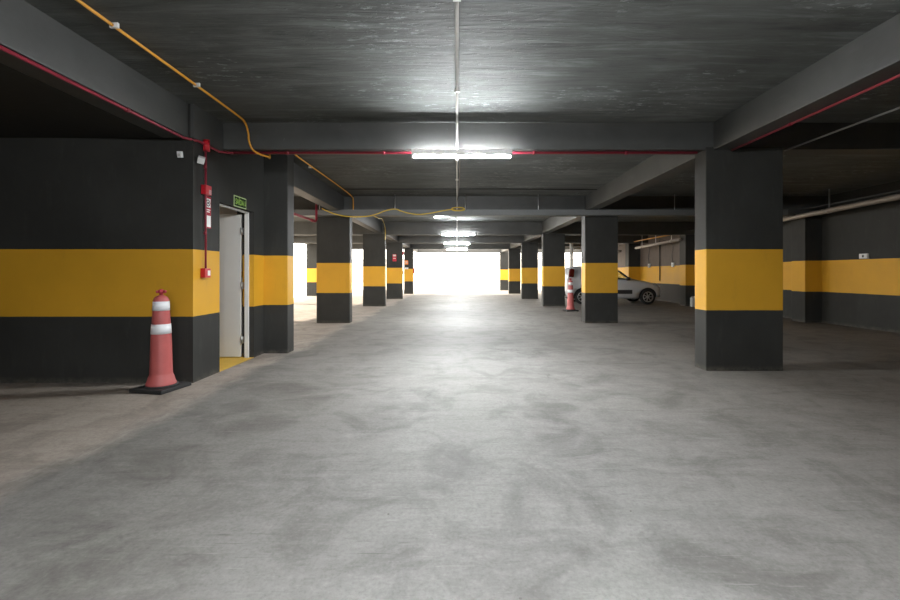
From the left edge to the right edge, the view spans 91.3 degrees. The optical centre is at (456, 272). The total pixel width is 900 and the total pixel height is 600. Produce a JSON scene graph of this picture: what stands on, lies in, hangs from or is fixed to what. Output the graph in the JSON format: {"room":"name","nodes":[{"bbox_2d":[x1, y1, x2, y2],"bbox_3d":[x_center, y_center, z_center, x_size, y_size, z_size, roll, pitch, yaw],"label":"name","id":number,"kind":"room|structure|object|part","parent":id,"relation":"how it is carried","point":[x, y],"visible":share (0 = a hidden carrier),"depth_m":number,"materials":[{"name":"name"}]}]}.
{"room":"parking garage","nodes":[
{"label":"parking garage","id":0,"kind":"room"},
{"bbox_2d":[0,63,162,137],"bbox_3d":[-7.670,-1.732,-2.002,8.660,0.395,13.995,0,0,0],"label":"ceiling","id":1,"kind":"structure","parent":0,"point":[30,107],"depth_m":4.29,"materials":[{"name":"paint"}]},
{"bbox_2d":[0,104,200,382],"bbox_3d":[-7.500,-0.335,5.075,9.000,3.170,0.150,0,0,0],"label":"wall","id":2,"kind":"structure","parent":0,"point":[91,229],"depth_m":5.00,"materials":[{"name":"paint"}]},
{"bbox_2d":[177,151,183,157],"bbox_3d":[-3.118,-1.335,4.953,0.048,0.076,0.066,0,0,-6],"label":"detector","id":3,"kind":"object","parent":2,"relation":"attached to","point":[179,153],"visible":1,"depth_m":4.93,"materials":[{"name":"white plastic"}]},
{"bbox_2d":[197,155,204,164],"bbox_3d":[-2.953,-1.305,5.080,0.084,0.105,0.094,0,0,-29],"label":"detector","id":4,"kind":"object","parent":2,"relation":"attached to","point":[201,160],"visible":1,"depth_m":5.05,"materials":[{"name":"white plastic"}]},
{"bbox_2d":[220,206,236,213],"bbox_3d":[-7.700,-0.335,6.970,8.600,3.170,0.140,0,0,0],"label":"wall","id":5,"kind":"structure","parent":0,"point":[223,210],"depth_m":6.90,"materials":[{"name":"paint"}]},
{"bbox_2d":[201,144,263,378],"bbox_3d":[-3.080,-0.335,5.995,0.160,3.170,1.690,0,0,0],"label":"wall","id":6,"kind":"structure","parent":0,"point":[228,175],"depth_m":5.80,"materials":[{"name":"paint"}]},
{"bbox_2d":[204,151,206,267],"bbox_3d":[-2.975,-0.750,5.200,0.035,1.400,0.035,0,0,0],"label":"pipe","id":7,"kind":"object","parent":6,"relation":"attached to","point":[205,165],"visible":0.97,"depth_m":5.19,"materials":[{"name":"red metal"}]},
{"bbox_2d":[201,268,210,277],"bbox_3d":[-2.969,0.000,5.200,0.058,0.110,0.120,0,0,0],"label":"switch","id":8,"kind":"object","parent":6,"relation":"attached to","point":[205,272],"visible":1,"depth_m":5.15,"materials":[{"name":"red plastic"}]},
{"bbox_2d":[201,185,211,195],"bbox_3d":[-2.966,-0.980,5.210,0.063,0.110,0.120,0,0,0],"label":"fire alarm","id":9,"kind":"object","parent":6,"relation":"attached to","point":[205,189],"visible":0.94,"depth_m":5.16,"materials":[{"name":"red plastic"}]},
{"bbox_2d":[207,196,210,228],"bbox_3d":[-2.994,-0.730,5.290,0.008,0.380,0.130,0,0,0],"label":"sign","id":10,"kind":"object","parent":6,"relation":"attached to","point":[208,198],"visible":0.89,"depth_m":5.31,"materials":[{"name":"white plastic"}]},
{"bbox_3d":[-2.994,-0.623,5.290,0.003,0.135,0.110,0,0,0],"label":"text panel","id":11,"kind":"part","parent":10,"relation":"part of","materials":[{"name":"white plastic"}]},
{"bbox_2d":[220,204,248,357],"bbox_3d":[-3.567,0.173,6.056,0.993,2.145,0.990,0,0,0],"label":"door","id":12,"kind":"structure","parent":6,"relation":"in","point":[231,230],"depth_m":6.48,"materials":[{"name":"metal"}]},
{"bbox_2d":[234,195,245,209],"bbox_3d":[-2.996,-0.975,6.080,0.012,0.150,0.340,0,0,0],"label":"exit sign","id":13,"kind":"object","parent":6,"relation":"attached to","point":[240,202],"visible":1,"depth_m":6.06,"materials":[{"name":"green plastic"}]},
{"bbox_2d":[0,290,899,599],"bbox_3d":[-1.400,1.323,11.650,21.600,0.154,41.700,0,0,0],"label":"floor","id":14,"kind":"structure","parent":0,"point":[427,444],"depth_m":2.81,"materials":[{"name":"concrete"}]},
{"bbox_2d":[129,289,190,394],"bbox_3d":[-3.183,0.712,4.735,0.400,1.076,0.400,0,0,11],"label":"traffic cone","id":15,"kind":"object","parent":14,"relation":"on","point":[161,379],"visible":1,"depth_m":4.66,"materials":[{"name":"plastic"}]},
{"bbox_3d":[-3.183,0.209,4.735,0.102,0.071,0.094,0,0,11],"label":"knob","id":16,"kind":"part","parent":15,"relation":"part of","materials":[{"name":"red plastic"}]},
{"bbox_2d":[220,357,253,371],"bbox_3d":[-3.080,1.248,6.030,0.160,0.004,0.940,0,0,0],"label":"threshold","id":17,"kind":"object","parent":14,"relation":"on","point":[231,364],"visible":0.79,"depth_m":6.06,"materials":[{"name":"yellow paint"}]},
{"bbox_2d":[237,155,293,352],"bbox_3d":[-3.025,-0.335,6.965,0.790,3.170,0.270,0,0,0],"label":"column","id":18,"kind":"structure","parent":14,"relation":"on","point":[278,170],"depth_m":6.83,"materials":[{"name":"paint"}]},
{"bbox_2d":[306,243,316,295],"bbox_3d":[-7.900,-0.335,24.050,0.560,3.170,0.300,0,0,0],"label":"pillar","id":19,"kind":"structure","parent":14,"relation":"on","point":[311,249],"depth_m":23.90,"materials":[{"name":"paint"}]},
{"bbox_2d":[317,216,351,322],"bbox_3d":[-3.095,-0.110,11.125,0.830,2.720,0.270,0,0,0],"label":"column","id":20,"kind":"structure","parent":14,"relation":"on","point":[334,233],"depth_m":10.99,"materials":[{"name":"paint"}]},
{"bbox_2d":[363,234,385,305],"bbox_3d":[-3.125,-0.110,16.675,0.830,2.720,0.270,0,0,0],"label":"column","id":21,"kind":"structure","parent":14,"relation":"on","point":[374,245],"depth_m":16.54,"materials":[{"name":"paint"}]},
{"bbox_2d":[386,242,402,298],"bbox_3d":[-3.015,-0.110,21.290,0.770,2.720,0.300,0,0,0],"label":"column","id":22,"kind":"structure","parent":14,"relation":"on","point":[394,269],"depth_m":21.14,"materials":[{"name":"paint"}]},
{"bbox_2d":[404,248,413,293],"bbox_3d":[-2.900,-0.110,26.470,0.540,2.720,0.340,0,0,0],"label":"column","id":23,"kind":"structure","parent":14,"relation":"on","point":[408,252],"depth_m":26.30,"materials":[{"name":"paint"}]},
{"bbox_2d":[500,252,507,289],"bbox_3d":[3.435,-0.120,31.960,0.630,2.740,0.340,0,0,0],"label":"column","id":24,"kind":"structure","parent":14,"relation":"on","point":[503,255],"depth_m":31.79,"materials":[{"name":"paint"}]},
{"bbox_2d":[416,249,580,252],"bbox_3d":[3.125,-1.705,31.955,12.150,0.470,0.290,0,0,0],"label":"ceiling beam","id":25,"kind":"structure","parent":24,"relation":"on","point":[419,250],"depth_m":31.81,"materials":[{"name":"grey paint"}]},
{"bbox_2d":[508,249,520,293],"bbox_3d":[3.495,-0.110,26.760,0.710,2.720,0.340,0,0,0],"label":"column","id":26,"kind":"structure","parent":14,"relation":"on","point":[514,255],"depth_m":26.59,"materials":[{"name":"paint"}]},
{"bbox_2d":[521,242,537,298],"bbox_3d":[3.510,-0.110,21.310,0.780,2.720,0.340,0,0,0],"label":"column","id":27,"kind":"structure","parent":14,"relation":"on","point":[529,250],"depth_m":21.14,"materials":[{"name":"paint"}]},
{"bbox_2d":[542,234,564,305],"bbox_3d":[3.650,-0.110,16.710,0.820,2.720,0.340,0,0,0],"label":"column","id":28,"kind":"structure","parent":14,"relation":"on","point":[553,245],"depth_m":16.54,"materials":[{"name":"paint"}]},
{"bbox_2d":[563,278,578,310],"bbox_3d":[3.740,0.712,14.500,0.400,1.076,0.400,0,0,-8],"label":"traffic cone","id":29,"kind":"object","parent":14,"relation":"on","point":[570,296],"visible":1,"depth_m":14.42,"materials":[{"name":"plastic"}]},
{"bbox_2d":[569,243,572,266],"bbox_3d":[5.720,-0.335,22.000,0.190,3.170,0.190,0,0,0],"label":"pipe","id":30,"kind":"object","parent":14,"relation":"on","point":[571,244],"visible":0.43,"depth_m":21.93,"materials":[{"name":"grey metal"}]},
{"bbox_2d":[581,216,617,322],"bbox_3d":[3.610,-0.110,11.160,0.820,2.720,0.340,0,0,0],"label":"column","id":31,"kind":"structure","parent":14,"relation":"on","point":[599,234],"depth_m":10.99,"materials":[{"name":"paint"}]},
{"bbox_2d":[565,266,660,303],"bbox_3d":[6.272,0.472,18.300,3.935,1.556,2.020,0,0,0],"label":"hatchback car","id":32,"kind":"object","parent":14,"relation":"on","point":[630,289],"visible":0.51,"depth_m":17.50,"materials":[{"name":"white paint"}]},
{"bbox_2d":[568,269,573,276],"bbox_3d":[4.560,0.000,17.535,0.243,0.350,0.110,0,0,-9],"label":"tail lamp","id":33,"kind":"object","parent":32,"relation":"attached to","point":[571,271],"depth_m":17.48,"materials":[{"name":"red plastic"}]},
{"bbox_3d":[6.480,0.750,17.468,0.960,0.160,0.024,0,0,0],"label":"door trim","id":34,"kind":"part","parent":32,"relation":"part of","materials":[{"name":"black plastic"}]},
{"bbox_2d":[690,296,694,306],"bbox_3d":[8.770,1.058,16.350,0.151,0.385,0.140,0,0,0],"label":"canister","id":35,"kind":"object","parent":14,"relation":"on","point":[692,298],"visible":0.91,"depth_m":16.28,"materials":[{"name":"silver metal"}]},
{"bbox_2d":[695,147,782,370],"bbox_3d":[3.667,-0.180,5.745,0.985,2.860,0.270,0,0,0],"label":"column","id":36,"kind":"structure","parent":14,"relation":"on","point":[739,192],"depth_m":5.61,"materials":[{"name":"paint"}]},
{"bbox_2d":[24,0,899,221],"bbox_3d":[-1.400,-1.995,8.900,21.600,0.150,36.200,0,0,0],"label":"ceiling","id":37,"kind":"structure","parent":0,"point":[267,61],"depth_m":4.09,"materials":[{"name":"grey concrete"}]},
{"bbox_2d":[0,0,187,137],"bbox_3d":[-3.195,-1.738,-2.000,0.290,0.405,14.000,0,0,0],"label":"ceiling beam","id":38,"kind":"structure","parent":37,"relation":"attached to","point":[25,30],"depth_m":3.62,"materials":[{"name":"grey paint"}]},
{"bbox_2d":[191,104,222,150],"bbox_3d":[-3.002,-1.738,5.305,0.035,0.405,0.640,0,0,0],"label":"ceiling beam","id":39,"kind":"structure","parent":37,"relation":"attached to","point":[204,125],"depth_m":5.24,"materials":[{"name":"grey paint"}]},
{"bbox_2d":[75,0,353,209],"bbox_3d":[-2.577,-1.714,5.727,0.219,0.413,10.456,0,0,1],"label":"conduit","id":40,"kind":"object","parent":37,"relation":"attached to","point":[113,25],"visible":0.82,"depth_m":4.13,"materials":[{"name":"orange plastic"}]},
{"bbox_2d":[294,204,317,221],"bbox_3d":[-3.330,-1.545,8.775,0.081,0.751,3.346,0,0,0],"label":"pipe","id":41,"kind":"object","parent":37,"relation":"attached to","point":[316,205],"visible":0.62,"depth_m":10.10,"materials":[{"name":"metal"}]},
{"bbox_2d":[294,163,417,251],"bbox_3d":[-2.955,-1.725,19.455,0.250,0.430,24.710,0,0,0],"label":"ceiling beam","id":42,"kind":"structure","parent":37,"relation":"attached to","point":[307,186],"depth_m":9.47,"materials":[{"name":"grey paint"}]},
{"bbox_2d":[453,0,460,220],"bbox_3d":[0.000,-1.621,5.800,0.056,0.599,10.800,0,0,0],"label":"conduit","id":43,"kind":"object","parent":37,"relation":"attached to","point":[456,90],"visible":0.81,"depth_m":4.13,"materials":[{"name":"grey plastic"}]},
{"bbox_2d":[456,158,459,209],"bbox_3d":[0.030,-1.730,8.484,0.062,0.363,5.069,0,0,-1],"label":"cable","id":44,"kind":"object","parent":37,"relation":"attached to","point":[459,158],"visible":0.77,"depth_m":8.40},
{"bbox_2d":[352,243,580,248],"bbox_3d":[0.500,-1.690,26.735,17.400,0.500,0.250,0,0,0],"label":"ceiling beam","id":45,"kind":"structure","parent":37,"relation":"attached to","point":[354,245],"depth_m":26.61,"materials":[{"name":"grey paint"}]},
{"bbox_2d":[447,248,466,249],"bbox_3d":[0.000,-1.435,26.535,1.240,0.119,0.230,0,0,0],"label":"lamp","id":46,"kind":"object","parent":45,"relation":"attached to","point":[447,248],"visible":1,"depth_m":26.43,"materials":[{"name":"white plastic"}]},
{"bbox_2d":[344,188,596,189],"bbox_3d":[0.300,-1.908,10.009,5.800,0.026,0.068,0,0,0],"label":"cable","id":47,"kind":"object","parent":37,"relation":"attached to","point":[458,188],"visible":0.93,"depth_m":10.00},
{"bbox_2d":[294,235,647,242],"bbox_3d":[0.500,-1.690,21.285,17.400,0.500,0.250,0,0,0],"label":"ceiling beam","id":48,"kind":"structure","parent":37,"relation":"attached to","point":[297,238],"depth_m":21.16,"materials":[{"name":"grey paint"}]},
{"bbox_2d":[444,242,469,243],"bbox_3d":[0.000,-1.435,21.085,1.240,0.119,0.230,0,0,0],"label":"lamp","id":49,"kind":"object","parent":48,"relation":"attached to","point":[444,242],"visible":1,"depth_m":20.97,"materials":[{"name":"white plastic"}]},
{"bbox_2d":[294,222,694,234],"bbox_3d":[0.500,-1.690,16.685,17.400,0.500,0.250,0,0,0],"label":"ceiling beam","id":50,"kind":"structure","parent":37,"relation":"attached to","point":[300,228],"depth_m":16.56,"materials":[{"name":"grey paint"}]},
{"bbox_2d":[441,232,474,235],"bbox_3d":[0.040,-1.456,16.485,1.240,0.119,0.230,0,0,0],"label":"lamp","id":51,"kind":"object","parent":50,"relation":"attached to","point":[458,233],"visible":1,"depth_m":16.38,"materials":[{"name":"white plastic"}]},
{"bbox_2d":[634,235,669,241],"bbox_3d":[8.520,-1.518,19.250,0.044,0.069,5.100,0,0,0],"label":"conduit","id":52,"kind":"object","parent":50,"relation":"attached to","point":[664,235],"visible":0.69,"depth_m":19.19,"materials":[{"name":"metal"}]},
{"bbox_2d":[294,194,787,215],"bbox_3d":[0.250,-1.655,10.689,15.500,0.530,0.262,0,0,0],"label":"cable tray","id":53,"kind":"object","parent":37,"relation":"hanging from","point":[465,212],"depth_m":10.63,"materials":[{"name":"metal"}]},
{"bbox_2d":[322,208,450,216],"bbox_3d":[-1.695,-1.456,10.618,3.152,0.230,0.067,0,0,0],"label":"cable","id":54,"kind":"object","parent":53,"relation":"hanging from","point":[322,208],"visible":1,"depth_m":10.59,"materials":[{"name":"yellow plastic"}]},
{"bbox_3d":[0.027,-1.537,10.580,0.346,0.105,0.045,0,0,0],"label":"cable coil","id":55,"kind":"part","parent":53,"relation":"part of","materials":[{"name":"yellow plastic"}]},
{"bbox_2d":[501,217,580,251],"bbox_3d":[3.330,-1.715,21.535,0.260,0.450,20.550,0,0,0],"label":"ceiling beam","id":56,"kind":"structure","parent":37,"relation":"attached to","point":[551,224],"depth_m":15.07,"materials":[{"name":"grey paint"}]},
{"bbox_2d":[294,196,824,216],"bbox_3d":[0.500,-1.690,11.130,17.400,0.500,0.260,0,0,0],"label":"ceiling beam","id":57,"kind":"structure","parent":37,"relation":"attached to","point":[793,204],"depth_m":11.00,"materials":[{"name":"grey paint"}]},
{"bbox_2d":[223,123,899,154],"bbox_3d":[3.100,-1.760,5.750,12.199,0.360,0.260,0,0,0],"label":"ceiling beam","id":58,"kind":"structure","parent":37,"relation":"attached to","point":[862,138],"depth_m":5.62,"materials":[{"name":"grey paint"}]},
{"bbox_2d":[0,45,232,153],"bbox_3d":[-3.063,-1.508,1.867,0.176,0.136,7.733,0,0,1],"label":"pipe","id":59,"kind":"object","parent":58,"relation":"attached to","point":[206,143],"visible":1,"depth_m":3.83,"materials":[{"name":"red metal"}]},
{"bbox_2d":[411,148,511,157],"bbox_3d":[0.060,-1.476,5.505,1.240,0.119,0.230,0,0,0],"label":"lamp","id":60,"kind":"object","parent":58,"relation":"attached to","point":[416,153],"visible":1,"depth_m":5.40,"materials":[{"name":"white plastic"}]},
{"bbox_2d":[233,151,697,154],"bbox_3d":[0.110,-1.562,5.720,6.020,0.049,0.049,0,0,0],"label":"pipe","id":61,"kind":"object","parent":58,"relation":"attached to","point":[286,152],"visible":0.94,"depth_m":5.70,"materials":[{"name":"red metal"}]},
{"bbox_2d":[585,155,694,209],"bbox_3d":[3.330,-1.745,8.440,0.260,0.390,5.120,0,0,0],"label":"ceiling beam","id":62,"kind":"structure","parent":37,"relation":"attached to","point":[655,169],"depth_m":7.79,"materials":[{"name":"grey paint"}]},
{"bbox_2d":[635,235,681,248],"bbox_3d":[8.500,-1.523,18.825,0.132,0.793,4.153,0,0,0],"label":"drain pipe","id":63,"kind":"object","parent":37,"relation":"hanging from","point":[677,239],"visible":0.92,"depth_m":18.39,"materials":[{"name":"metal"}]},
{"bbox_2d":[713,13,899,149],"bbox_3d":[3.385,-1.755,-1.690,0.230,0.370,14.620,0,0,0],"label":"ceiling beam","id":64,"kind":"structure","parent":37,"relation":"attached to","point":[873,58],"depth_m":3.99,"materials":[{"name":"grey paint"}]},
{"bbox_2d":[731,74,899,150],"bbox_3d":[3.485,-1.555,1.790,0.033,0.033,7.580,0,0,0],"label":"pipe","id":65,"kind":"object","parent":64,"relation":"attached to","point":[898,75],"visible":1,"depth_m":4.17,"materials":[{"name":"metal"}]},
{"bbox_2d":[783,189,899,221],"bbox_3d":[8.500,-1.605,10.050,0.132,0.629,7.103,0,0,0],"label":"drain pipe","id":66,"kind":"object","parent":37,"relation":"hanging from","point":[829,209],"visible":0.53,"depth_m":9.65,"materials":[{"name":"metal"}]},
{"bbox_3d":[-1.400,-1.760,0.230,21.200,0.360,0.260,0,0,0],"label":"ceiling beam","id":67,"kind":"structure","parent":37,"relation":"attached to","visible":0},
{"bbox_2d":[784,107,899,150],"bbox_3d":[4.190,-1.565,2.310,0.023,0.023,6.620,0,0,0],"label":"conduit","id":68,"kind":"object","parent":67,"relation":"attached to","point":[897,108],"visible":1,"depth_m":4.73,"materials":[{"name":"metal"}]},
{"bbox_2d":[625,243,639,279],"bbox_3d":[8.920,-0.335,22.325,0.600,3.170,0.450,0,0,0],"label":"wall pillar","id":69,"kind":"structure","parent":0,"point":[632,255],"depth_m":22.10,"materials":[{"name":"paint"}]},
{"bbox_2d":[680,235,694,305],"bbox_3d":[8.920,-0.335,16.825,0.600,3.170,0.450,0,0,0],"label":"wall pillar","id":70,"kind":"structure","parent":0,"point":[687,244],"depth_m":16.60,"materials":[{"name":"paint"}]},
{"bbox_2d":[618,190,899,244],"bbox_3d":[8.600,-1.550,17.250,0.044,0.164,21.500,0,0,0],"label":"conduit","id":71,"kind":"object","parent":70,"relation":"attached to","point":[895,191],"visible":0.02,"depth_m":9.66,"materials":[{"name":"metal"}]},
{"bbox_2d":[618,181,899,332],"bbox_3d":[9.300,-0.335,11.650,0.200,3.170,41.700,0,0,0],"label":"wall","id":72,"kind":"structure","parent":0,"point":[856,292],"depth_m":10.26,"materials":[{"name":"paint"}]},
{"bbox_2d":[659,240,659,280],"bbox_3d":[9.170,-0.575,19.900,0.041,1.850,0.041,0,0,23],"label":"conduit","id":73,"kind":"object","parent":72,"relation":"attached to","point":[659,240],"visible":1,"depth_m":19.89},
{"bbox_2d":[859,254,868,258],"bbox_3d":[9.174,-0.380,9.920,0.049,0.110,0.200,0,0,0],"label":"box","id":74,"kind":"object","parent":72,"relation":"attached to","point":[861,256],"visible":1,"depth_m":9.90,"materials":[{"name":"white plastic"}]},
{"bbox_2d":[792,216,821,322],"bbox_3d":[9.000,-0.335,11.325,0.440,3.170,0.450,0,0,0],"label":"wall pillar","id":75,"kind":"structure","parent":0,"point":[807,231],"depth_m":11.10,"materials":[{"name":"paint"}]},
{"label":"outside","id":76,"kind":"structure","parent":0,"visible":0},
{"bbox_2d":[294,282,541,289],"bbox_3d":[0.000,1.360,53.750,80.000,0.180,42.500,0,0,0],"label":"ground","id":77,"kind":"structure","parent":76,"point":[355,285],"depth_m":44.70,"materials":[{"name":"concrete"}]},
{"bbox_2d":[294,259,580,281],"bbox_3d":[0.000,-0.350,62.150,80.000,3.200,0.300,0,0,0],"label":"wall","id":78,"kind":"structure","parent":77,"relation":"on","point":[357,264],"depth_m":62.00,"materials":[{"name":"white paint"}]},
{"bbox_2d":[417,254,499,287],"bbox_3d":[0.300,-0.180,37.000,7.400,2.900,0.070,0,0,0],"label":"gate","id":79,"kind":"object","parent":77,"relation":"on","point":[460,255],"visible":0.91,"depth_m":36.99,"materials":[{"name":"white metal"}]},
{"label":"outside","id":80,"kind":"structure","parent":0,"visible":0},
{"bbox_2d":[294,290,305,297],"bbox_3d":[-24.100,1.360,19.775,31.800,0.180,25.450,0,0,0],"label":"ground","id":81,"kind":"structure","parent":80,"point":[297,293],"depth_m":27.26,"materials":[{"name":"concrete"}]},
{"bbox_2d":[294,254,305,289],"bbox_3d":[-11.200,-0.050,31.500,4.600,2.600,0.070,0,0,0],"label":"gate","id":82,"kind":"object","parent":81,"relation":"on","point":[294,254],"visible":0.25,"depth_m":31.49,"materials":[{"name":"white metal"}]}
]}

